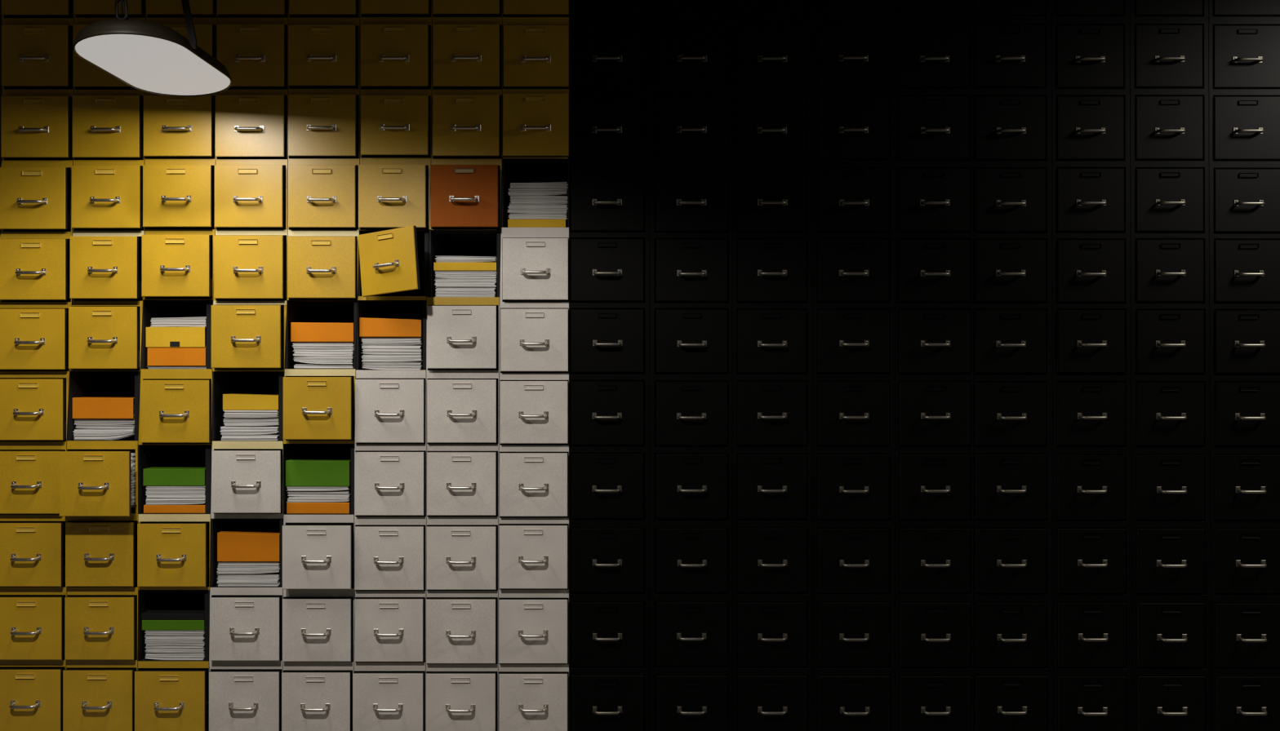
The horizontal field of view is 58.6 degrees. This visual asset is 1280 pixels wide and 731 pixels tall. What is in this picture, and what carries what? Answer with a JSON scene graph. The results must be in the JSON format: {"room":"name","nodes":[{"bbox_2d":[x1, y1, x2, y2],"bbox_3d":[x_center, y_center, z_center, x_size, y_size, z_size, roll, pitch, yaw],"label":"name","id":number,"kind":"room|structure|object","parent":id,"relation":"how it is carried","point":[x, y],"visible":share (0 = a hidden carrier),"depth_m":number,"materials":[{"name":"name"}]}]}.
{"room":"archive room","nodes":[
{"label":"archive room","id":0,"kind":"room"},
{"bbox_2d":[0,0,2,235],"bbox_3d":[0.000,-0.320,4.468,9.000,3.300,0.130,0,0,0],"label":"wall","id":1,"kind":"structure","parent":0,"point":[1,20],"depth_m":4.40,"materials":[{"name":"paint"}]},
{"bbox_3d":[0.000,-2.020,1.658,9.000,0.100,5.750,0,0,0],"label":"ceiling","id":2,"kind":"structure","parent":0,"visible":0},
{"bbox_2d":[72,0,231,97],"bbox_3d":[-1.397,-1.410,3.300,0.328,1.139,0.575,0,0,-1],"label":"hanging lamp","id":3,"kind":"object","parent":2,"relation":"hanging from","point":[144,55],"visible":1,"depth_m":3.21,"materials":[{"name":"metal"}]},
{"bbox_3d":[0.000,1.380,1.658,9.000,0.100,5.750,0,0,0],"label":"floor","id":4,"kind":"structure","parent":0,"visible":0},
{"bbox_2d":[0,0,74,730],"bbox_3d":[-2.013,-0.034,4.030,0.272,2.728,0.606,0,0,0],"label":"filing cabinet","id":5,"kind":"object","parent":4,"relation":"on","point":[36,228],"visible":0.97,"depth_m":3.76,"materials":[{"name":"yellow metal"}]},
{"bbox_2d":[59,0,146,730],"bbox_3d":[-1.772,-0.034,3.993,0.267,2.728,0.680,0,0,0],"label":"filing cabinet","id":6,"kind":"object","parent":4,"relation":"on","point":[101,602],"visible":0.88,"depth_m":3.76,"materials":[{"name":"yellow metal"}]},
{"bbox_2d":[73,428,134,440],"bbox_3d":[-1.788,0.231,3.943,0.203,0.036,0.290,0,0,0],"label":"sheaf","id":7,"kind":"object","parent":6,"relation":"in","point":[81,434],"visible":0.62,"depth_m":3.80,"materials":[{"name":"white paper"}]},
{"bbox_2d":[75,423,134,429],"bbox_3d":[-1.785,0.205,3.950,0.198,0.014,0.290,0,0,0],"label":"sheaf","id":8,"kind":"object","parent":7,"relation":"on","point":[78,426],"visible":0.54,"depth_m":3.81,"materials":[{"name":"white paper"}]},
{"bbox_2d":[73,418,134,424],"bbox_3d":[-1.786,0.188,3.948,0.205,0.020,0.289,0,0,0],"label":"sheaf","id":9,"kind":"object","parent":8,"relation":"on","point":[77,421],"visible":0.56,"depth_m":3.81,"materials":[{"name":"white paper"}]},
{"bbox_2d":[72,395,134,418],"bbox_3d":[-1.787,0.142,3.943,0.202,0.070,0.300,0,0,0],"label":"folder","id":10,"kind":"object","parent":9,"relation":"on","point":[101,406],"visible":0.7,"depth_m":3.79,"materials":[{"name":"orange cardboard"}]},
{"bbox_2d":[86,449,135,505],"bbox_3d":[-1.783,0.377,3.915,0.217,0.170,0.300,0,0,0],"label":"sheaf","id":11,"kind":"object","parent":6,"relation":"in","point":[133,451],"visible":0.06,"depth_m":3.78,"materials":[{"name":"white paper"}]},
{"bbox_2d":[134,0,217,730],"bbox_3d":[-1.536,-0.034,4.023,0.264,2.728,0.620,0,0,0],"label":"filing cabinet","id":12,"kind":"object","parent":4,"relation":"on","point":[175,418],"visible":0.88,"depth_m":3.76,"materials":[{"name":"yellow metal"}]},
{"bbox_2d":[143,503,205,513],"bbox_3d":[-1.550,0.479,3.947,0.205,0.027,0.300,0,0,0],"label":"folder","id":13,"kind":"object","parent":12,"relation":"in","point":[187,508],"visible":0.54,"depth_m":3.80,"materials":[{"name":"orange cardboard"}]},
{"bbox_2d":[145,498,205,505],"bbox_3d":[-1.547,0.454,3.941,0.200,0.021,0.290,0,0,0],"label":"sheaf","id":14,"kind":"object","parent":13,"relation":"on","point":[149,501],"visible":0.49,"depth_m":3.80,"materials":[{"name":"white paper"}]},
{"bbox_2d":[145,492,205,498],"bbox_3d":[-1.548,0.432,3.945,0.201,0.021,0.289,0,0,0],"label":"sheaf","id":15,"kind":"object","parent":14,"relation":"on","point":[149,495],"visible":0.4,"depth_m":3.80,"materials":[{"name":"white paper"}]},
{"bbox_2d":[145,485,205,492],"bbox_3d":[-1.547,0.412,3.945,0.202,0.020,0.290,0,0,0],"label":"sheaf","id":16,"kind":"object","parent":15,"relation":"on","point":[149,489],"visible":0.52,"depth_m":3.80,"materials":[{"name":"white paper"}]},
{"bbox_2d":[142,461,205,486],"bbox_3d":[-1.552,0.373,3.947,0.205,0.057,0.300,0,0,0],"label":"folder","id":17,"kind":"object","parent":16,"relation":"on","point":[181,473],"visible":0.75,"depth_m":3.80,"materials":[{"name":"green cardboard"}]},
{"bbox_2d":[145,653,204,660],"bbox_3d":[-1.549,0.971,3.940,0.198,0.019,0.289,0,0,0],"label":"sheaf","id":18,"kind":"object","parent":12,"relation":"in","point":[149,655],"visible":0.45,"depth_m":3.80,"materials":[{"name":"white paper"}]},
{"bbox_2d":[144,645,204,653],"bbox_3d":[-1.552,0.948,3.945,0.197,0.026,0.289,0,0,0],"label":"sheaf","id":19,"kind":"object","parent":18,"relation":"on","point":[151,649],"visible":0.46,"depth_m":3.80,"materials":[{"name":"white paper"}]},
{"bbox_2d":[144,635,204,646],"bbox_3d":[-1.551,0.919,3.943,0.201,0.031,0.290,0,0,0],"label":"sheaf","id":20,"kind":"object","parent":19,"relation":"on","point":[150,640],"visible":0.44,"depth_m":3.80,"materials":[{"name":"white paper"}]},
{"bbox_2d":[144,631,204,636],"bbox_3d":[-1.551,0.893,3.943,0.200,0.020,0.290,0,0,0],"label":"sheaf","id":21,"kind":"object","parent":20,"relation":"on","point":[173,633],"visible":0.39,"depth_m":3.80,"materials":[{"name":"white paper"}]},
{"bbox_2d":[142,620,204,631],"bbox_3d":[-1.555,0.866,3.947,0.207,0.034,0.300,0,0,0],"label":"folder","id":22,"kind":"object","parent":21,"relation":"on","point":[147,625],"visible":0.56,"depth_m":3.80,"materials":[{"name":"green cardboard"}]},
{"bbox_2d":[141,595,204,620],"bbox_3d":[-1.556,0.837,3.947,0.209,0.022,0.300,0,0,0],"label":"folder","id":23,"kind":"object","parent":22,"relation":"on","point":[179,607],"visible":0.77,"depth_m":3.85,"materials":[{"name":"black paper"}]},
{"bbox_2d":[146,366,206,368],"bbox_3d":[-1.545,0.007,3.946,0.198,0.009,0.289,0,0,0],"label":"sheaf","id":24,"kind":"object","parent":12,"relation":"in","point":[149,367],"visible":0.72,"depth_m":3.80,"materials":[{"name":"white paper"}]},
{"bbox_2d":[147,347,206,366],"bbox_3d":[-1.543,-0.029,3.947,0.194,0.061,0.300,0,0,0],"label":"folder","id":25,"kind":"object","parent":24,"relation":"on","point":[157,357],"visible":0.76,"depth_m":3.80,"materials":[{"name":"orange cardboard"}]},
{"bbox_2d":[146,327,206,347],"bbox_3d":[-1.546,-0.094,3.944,0.197,0.068,0.301,0,0,0],"label":"folder","id":26,"kind":"object","parent":25,"relation":"on","point":[156,337],"visible":0.73,"depth_m":3.79,"materials":[{"name":"yellow cardboard"}]},
{"bbox_2d":[150,322,206,327],"bbox_3d":[-1.540,-0.137,3.946,0.188,0.016,0.289,0,0,0],"label":"sheaf","id":27,"kind":"object","parent":26,"relation":"on","point":[153,324],"visible":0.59,"depth_m":3.80,"materials":[{"name":"white paper"}]},
{"bbox_2d":[150,316,206,322],"bbox_3d":[-1.538,-0.154,3.946,0.189,0.018,0.289,0,0,0],"label":"sheaf","id":28,"kind":"object","parent":27,"relation":"on","point":[197,319],"visible":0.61,"depth_m":3.80,"materials":[{"name":"white paper"}]},
{"bbox_2d":[208,0,288,730],"bbox_3d":[-1.298,-0.034,4.023,0.263,2.728,0.620,0,0,0],"label":"filing cabinet","id":29,"kind":"object","parent":4,"relation":"on","point":[249,308],"visible":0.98,"depth_m":3.76,"materials":[{"name":"yellow metal"}]},
{"bbox_2d":[216,579,279,586],"bbox_3d":[-1.306,0.726,3.942,0.208,0.020,0.289,0,0,0],"label":"sheaf","id":30,"kind":"object","parent":29,"relation":"in","point":[221,583],"visible":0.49,"depth_m":3.80,"materials":[{"name":"white paper"}]},
{"bbox_2d":[217,572,279,580],"bbox_3d":[-1.307,0.707,3.949,0.209,0.018,0.289,0,0,0],"label":"sheaf","id":31,"kind":"object","parent":30,"relation":"on","point":[274,576],"visible":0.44,"depth_m":3.80,"materials":[{"name":"white paper"}]},
{"bbox_2d":[216,567,279,574],"bbox_3d":[-1.306,0.686,3.944,0.210,0.023,0.290,0,0,0],"label":"sheaf","id":32,"kind":"object","parent":31,"relation":"on","point":[221,571],"visible":0.39,"depth_m":3.80,"materials":[{"name":"white paper"}]},
{"bbox_2d":[217,561,279,567],"bbox_3d":[-1.306,0.664,3.947,0.208,0.020,0.290,0,0,0],"label":"sheaf","id":33,"kind":"object","parent":32,"relation":"on","point":[221,564],"visible":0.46,"depth_m":3.81,"materials":[{"name":"white paper"}]},
{"bbox_2d":[217,520,279,561],"bbox_3d":[-1.304,0.606,3.948,0.206,0.096,0.300,0,0,0],"label":"folder","id":34,"kind":"object","parent":33,"relation":"on","point":[249,540],"visible":0.8,"depth_m":3.80,"materials":[{"name":"orange cardboard"}]},
{"bbox_2d":[221,432,279,440],"bbox_3d":[-1.302,0.241,3.949,0.193,0.019,0.290,0,0,0],"label":"sheaf","id":35,"kind":"object","parent":29,"relation":"in","point":[273,437],"visible":0.53,"depth_m":3.81,"materials":[{"name":"white paper"}]},
{"bbox_2d":[219,425,279,435],"bbox_3d":[-1.303,0.218,3.948,0.196,0.026,0.290,0,0,0],"label":"sheaf","id":36,"kind":"object","parent":35,"relation":"on","point":[264,429],"visible":0.71,"depth_m":3.80,"materials":[{"name":"white paper"}]},
{"bbox_2d":[222,417,279,426],"bbox_3d":[-1.297,0.190,3.948,0.187,0.028,0.290,0,0,0],"label":"sheaf","id":37,"kind":"object","parent":36,"relation":"on","point":[229,422],"visible":0.66,"depth_m":3.80,"materials":[{"name":"white paper"}]},
{"bbox_2d":[222,410,279,418],"bbox_3d":[-1.296,0.163,3.941,0.184,0.026,0.290,0,0,0],"label":"sheaf","id":38,"kind":"object","parent":37,"relation":"on","point":[228,414],"visible":0.62,"depth_m":3.80,"materials":[{"name":"white paper"}]},
{"bbox_2d":[222,391,279,410],"bbox_3d":[-1.297,0.122,3.947,0.185,0.054,0.300,0,0,0],"label":"folder","id":39,"kind":"object","parent":38,"relation":"on","point":[253,401],"visible":0.77,"depth_m":3.80,"materials":[{"name":"yellow cardboard"}]},
{"bbox_2d":[281,0,359,730],"bbox_3d":[-1.057,-0.035,4.021,0.256,2.729,0.625,0,0,0],"label":"filing cabinet","id":40,"kind":"object","parent":4,"relation":"on","point":[324,35],"visible":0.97,"depth_m":3.76,"materials":[{"name":"yellow metal"}]},
{"bbox_2d":[286,500,351,514],"bbox_3d":[-1.072,0.476,3.947,0.208,0.037,0.300,0,0,0],"label":"folder","id":41,"kind":"object","parent":40,"relation":"in","point":[334,508],"visible":0.46,"depth_m":3.80,"materials":[{"name":"orange cardboard"}]},
{"bbox_2d":[286,496,351,502],"bbox_3d":[-1.073,0.448,3.943,0.209,0.018,0.290,0,0,0],"label":"sheaf","id":42,"kind":"object","parent":41,"relation":"on","point":[292,499],"visible":0.5,"depth_m":3.80,"materials":[{"name":"white paper"}]},
{"bbox_2d":[287,489,351,497],"bbox_3d":[-1.072,0.429,3.946,0.207,0.018,0.290,0,0,0],"label":"sheaf","id":43,"kind":"object","parent":42,"relation":"on","point":[343,493],"visible":0.47,"depth_m":3.80,"materials":[{"name":"white paper"}]},
{"bbox_2d":[286,486,351,491],"bbox_3d":[-1.073,0.412,3.942,0.208,0.016,0.290,0,0,0],"label":"sheaf","id":44,"kind":"object","parent":43,"relation":"on","point":[289,488],"visible":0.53,"depth_m":3.80,"materials":[{"name":"white paper"}]},
{"bbox_2d":[285,453,351,486],"bbox_3d":[-1.073,0.360,3.946,0.212,0.086,0.300,0,0,0],"label":"folder","id":45,"kind":"object","parent":44,"relation":"on","point":[312,469],"visible":0.76,"depth_m":3.80,"materials":[{"name":"green cardboard"}]},
{"bbox_2d":[293,364,354,368],"bbox_3d":[-1.055,0.003,3.945,0.199,0.016,0.290,0,0,0],"label":"sheaf","id":46,"kind":"object","parent":40,"relation":"in","point":[296,366],"visible":0.82,"depth_m":3.80,"materials":[{"name":"white paper"}]},
{"bbox_2d":[293,357,354,364],"bbox_3d":[-1.056,-0.016,3.941,0.200,0.023,0.289,0,0,0],"label":"sheaf","id":47,"kind":"object","parent":46,"relation":"on","point":[305,360],"visible":0.84,"depth_m":3.80,"materials":[{"name":"white paper"}]},
{"bbox_2d":[293,350,354,357],"bbox_3d":[-1.056,-0.041,3.943,0.202,0.024,0.290,0,0,0],"label":"sheaf","id":48,"kind":"object","parent":47,"relation":"on","point":[314,353],"visible":0.81,"depth_m":3.80,"materials":[{"name":"white paper"}]},
{"bbox_2d":[292,342,354,350],"bbox_3d":[-1.057,-0.066,3.946,0.208,0.024,0.290,0,0,0],"label":"sheaf","id":49,"kind":"object","parent":48,"relation":"on","point":[308,345],"visible":0.77,"depth_m":3.80,"materials":[{"name":"white paper"}]},
{"bbox_2d":[290,322,354,342],"bbox_3d":[-1.058,-0.111,3.945,0.208,0.065,0.300,0,0,0],"label":"folder","id":50,"kind":"object","parent":49,"relation":"on","point":[300,332],"visible":0.78,"depth_m":3.79,"materials":[{"name":"orange cardboard"}]},
{"bbox_2d":[352,0,432,730],"bbox_3d":[-0.820,-0.035,3.984,0.261,2.729,0.699,0,0,0],"label":"filing cabinet","id":51,"kind":"object","parent":4,"relation":"on","point":[389,674],"visible":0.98,"depth_m":3.77,"materials":[{"name":"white metal"}]},
{"bbox_2d":[361,363,422,369],"bbox_3d":[-0.828,0.003,3.947,0.200,0.024,0.290,0,0,0],"label":"sheaf","id":52,"kind":"object","parent":51,"relation":"in","point":[366,366],"visible":0.86,"depth_m":3.80,"materials":[{"name":"white paper"}]},
{"bbox_2d":[361,355,422,363],"bbox_3d":[-0.828,-0.023,3.946,0.203,0.026,0.290,0,0,0],"label":"sheaf","id":53,"kind":"object","parent":52,"relation":"on","point":[366,358],"visible":0.87,"depth_m":3.80,"materials":[{"name":"white paper"}]},
{"bbox_2d":[361,346,422,355],"bbox_3d":[-0.829,-0.051,3.946,0.201,0.030,0.290,0,0,0],"label":"sheaf","id":54,"kind":"object","parent":53,"relation":"on","point":[380,350],"visible":0.82,"depth_m":3.80,"materials":[{"name":"white paper"}]},
{"bbox_2d":[361,337,422,346],"bbox_3d":[-0.828,-0.081,3.945,0.203,0.028,0.290,0,0,0],"label":"sheaf","id":55,"kind":"object","parent":54,"relation":"on","point":[367,341],"visible":0.77,"depth_m":3.80,"materials":[{"name":"white paper"}]},
{"bbox_2d":[359,317,422,337],"bbox_3d":[-0.831,-0.128,3.943,0.205,0.064,0.300,0,0,0],"label":"folder","id":56,"kind":"object","parent":55,"relation":"on","point":[368,327],"visible":0.85,"depth_m":3.79,"materials":[{"name":"orange cardboard"}]},
{"bbox_2d":[426,0,502,730],"bbox_3d":[-0.584,-0.035,4.026,0.252,2.729,0.615,0,0,0],"label":"filing cabinet","id":57,"kind":"object","parent":4,"relation":"on","point":[463,333],"visible":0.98,"depth_m":3.77,"materials":[{"name":"white metal"}]},
{"bbox_2d":[434,287,497,297],"bbox_3d":[-0.583,-0.245,3.945,0.204,0.035,0.288,0,0,0],"label":"sheaf","id":58,"kind":"object","parent":57,"relation":"in","point":[440,291],"visible":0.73,"depth_m":3.80,"materials":[{"name":"white paper"}]},
{"bbox_2d":[434,278,497,288],"bbox_3d":[-0.582,-0.276,3.942,0.208,0.028,0.290,0,0,0],"label":"sheaf","id":59,"kind":"object","parent":58,"relation":"on","point":[441,282],"visible":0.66,"depth_m":3.80,"materials":[{"name":"white paper"}]},
{"bbox_2d":[435,271,497,279],"bbox_3d":[-0.581,-0.303,3.944,0.207,0.024,0.290,0,0,0],"label":"sheaf","id":60,"kind":"object","parent":59,"relation":"on","point":[439,274],"visible":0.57,"depth_m":3.80,"materials":[{"name":"white paper"}]},
{"bbox_2d":[433,262,497,271],"bbox_3d":[-0.582,-0.330,3.945,0.208,0.028,0.300,0,0,0],"label":"folder","id":61,"kind":"object","parent":60,"relation":"on","point":[437,266],"visible":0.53,"depth_m":3.79,"materials":[{"name":"yellow cardboard"}]},
{"bbox_2d":[435,256,497,262],"bbox_3d":[-0.580,-0.355,3.942,0.206,0.021,0.290,0,0,0],"label":"sheaf","id":62,"kind":"object","parent":61,"relation":"on","point":[439,259],"visible":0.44,"depth_m":3.80,"materials":[{"name":"white paper"}]},
{"bbox_2d":[498,0,569,730],"bbox_3d":[-0.352,-0.036,4.032,0.234,2.732,0.602,0,0,0],"label":"filing cabinet","id":63,"kind":"object","parent":4,"relation":"on","point":[534,443],"visible":0.98,"depth_m":3.77,"materials":[{"name":"white metal"}]},
{"bbox_2d":[507,219,568,227],"bbox_3d":[-0.344,-0.473,3.946,0.192,0.028,0.300,0,0,0],"label":"folder","id":64,"kind":"object","parent":63,"relation":"in","point":[511,223],"visible":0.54,"depth_m":3.79,"materials":[{"name":"yellow cardboard"}]},
{"bbox_2d":[508,213,568,223],"bbox_3d":[-0.341,-0.498,3.946,0.198,0.020,0.290,0,0,0],"label":"sheaf","id":65,"kind":"object","parent":64,"relation":"on","point":[512,216],"visible":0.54,"depth_m":3.80,"materials":[{"name":"white paper"}]},
{"bbox_2d":[506,204,568,216],"bbox_3d":[-0.342,-0.522,3.948,0.203,0.028,0.290,0,0,0],"label":"sheaf","id":66,"kind":"object","parent":65,"relation":"on","point":[513,209],"visible":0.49,"depth_m":3.81,"materials":[{"name":"white paper"}]},
{"bbox_2d":[509,195,568,206],"bbox_3d":[-0.338,-0.551,3.949,0.197,0.030,0.290,0,0,0],"label":"sheaf","id":67,"kind":"object","parent":66,"relation":"on","point":[515,200],"visible":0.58,"depth_m":3.81,"materials":[{"name":"white paper"}]},
{"bbox_2d":[507,188,568,196],"bbox_3d":[-0.341,-0.579,3.949,0.198,0.024,0.289,0,0,0],"label":"sheaf","id":68,"kind":"object","parent":67,"relation":"on","point":[513,192],"visible":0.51,"depth_m":3.81,"materials":[{"name":"white paper"}]},
{"bbox_2d":[510,182,568,190],"bbox_3d":[-0.337,-0.602,3.947,0.194,0.021,0.288,0,0,0],"label":"sheaf","id":69,"kind":"object","parent":68,"relation":"on","point":[553,184],"visible":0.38,"depth_m":3.80,"materials":[{"name":"white paper"}]},
{"bbox_2d":[569,0,649,730],"bbox_3d":[-0.101,-0.038,4.040,0.265,2.735,0.586,0,0,0],"label":"filing cabinet","id":70,"kind":"object","parent":4,"relation":"on","point":[610,39],"visible":1,"depth_m":3.78,"materials":[{"name":"black metal"}]},
{"bbox_2d":[649,0,732,730],"bbox_3d":[0.170,-0.037,4.040,0.272,2.734,0.586,0,0,0],"label":"filing cabinet","id":71,"kind":"object","parent":4,"relation":"on","point":[691,41],"visible":0.99,"depth_m":3.78,"materials":[{"name":"black metal"}]},
{"bbox_2d":[732,0,813,730],"bbox_3d":[0.440,-0.037,4.040,0.265,2.734,0.586,0,0,0],"label":"filing cabinet","id":72,"kind":"object","parent":4,"relation":"on","point":[772,676],"visible":0.99,"depth_m":3.78,"materials":[{"name":"black metal"}]},
{"bbox_2d":[812,0,895,730],"bbox_3d":[0.710,-0.037,4.040,0.273,2.734,0.586,0,0,0],"label":"filing cabinet","id":73,"kind":"object","parent":4,"relation":"on","point":[854,603],"visible":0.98,"depth_m":3.78,"materials":[{"name":"black metal"}]},
{"bbox_2d":[894,0,973,730],"bbox_3d":[0.977,-0.036,4.040,0.261,2.732,0.586,0,0,0],"label":"filing cabinet","id":74,"kind":"object","parent":4,"relation":"on","point":[934,598],"visible":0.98,"depth_m":3.78,"materials":[{"name":"black metal"}]},
{"bbox_2d":[972,0,1053,730],"bbox_3d":[1.238,-0.036,4.040,0.265,2.733,0.585,0,0,0],"label":"filing cabinet","id":75,"kind":"object","parent":4,"relation":"on","point":[1011,39],"visible":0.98,"depth_m":3.78,"materials":[{"name":"black metal"}]},
{"bbox_2d":[1051,0,1131,730],"bbox_3d":[1.499,-0.037,4.040,0.265,2.733,0.586,0,0,0],"label":"filing cabinet","id":76,"kind":"object","parent":4,"relation":"on","point":[1091,454],"visible":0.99,"depth_m":3.78,"materials":[{"name":"black metal"}]},
{"bbox_2d":[1129,0,1210,730],"bbox_3d":[1.760,-0.036,4.040,0.267,2.732,0.585,0,0,0],"label":"filing cabinet","id":77,"kind":"object","parent":4,"relation":"on","point":[1169,95],"visible":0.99,"depth_m":3.78,"materials":[{"name":"black metal"}]},
{"bbox_2d":[1208,0,1279,730],"bbox_3d":[2.022,-0.036,4.040,0.269,2.731,0.586,0,0,0],"label":"filing cabinet","id":78,"kind":"object","parent":4,"relation":"on","point":[1244,35],"visible":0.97,"depth_m":3.78,"materials":[{"name":"black metal"}]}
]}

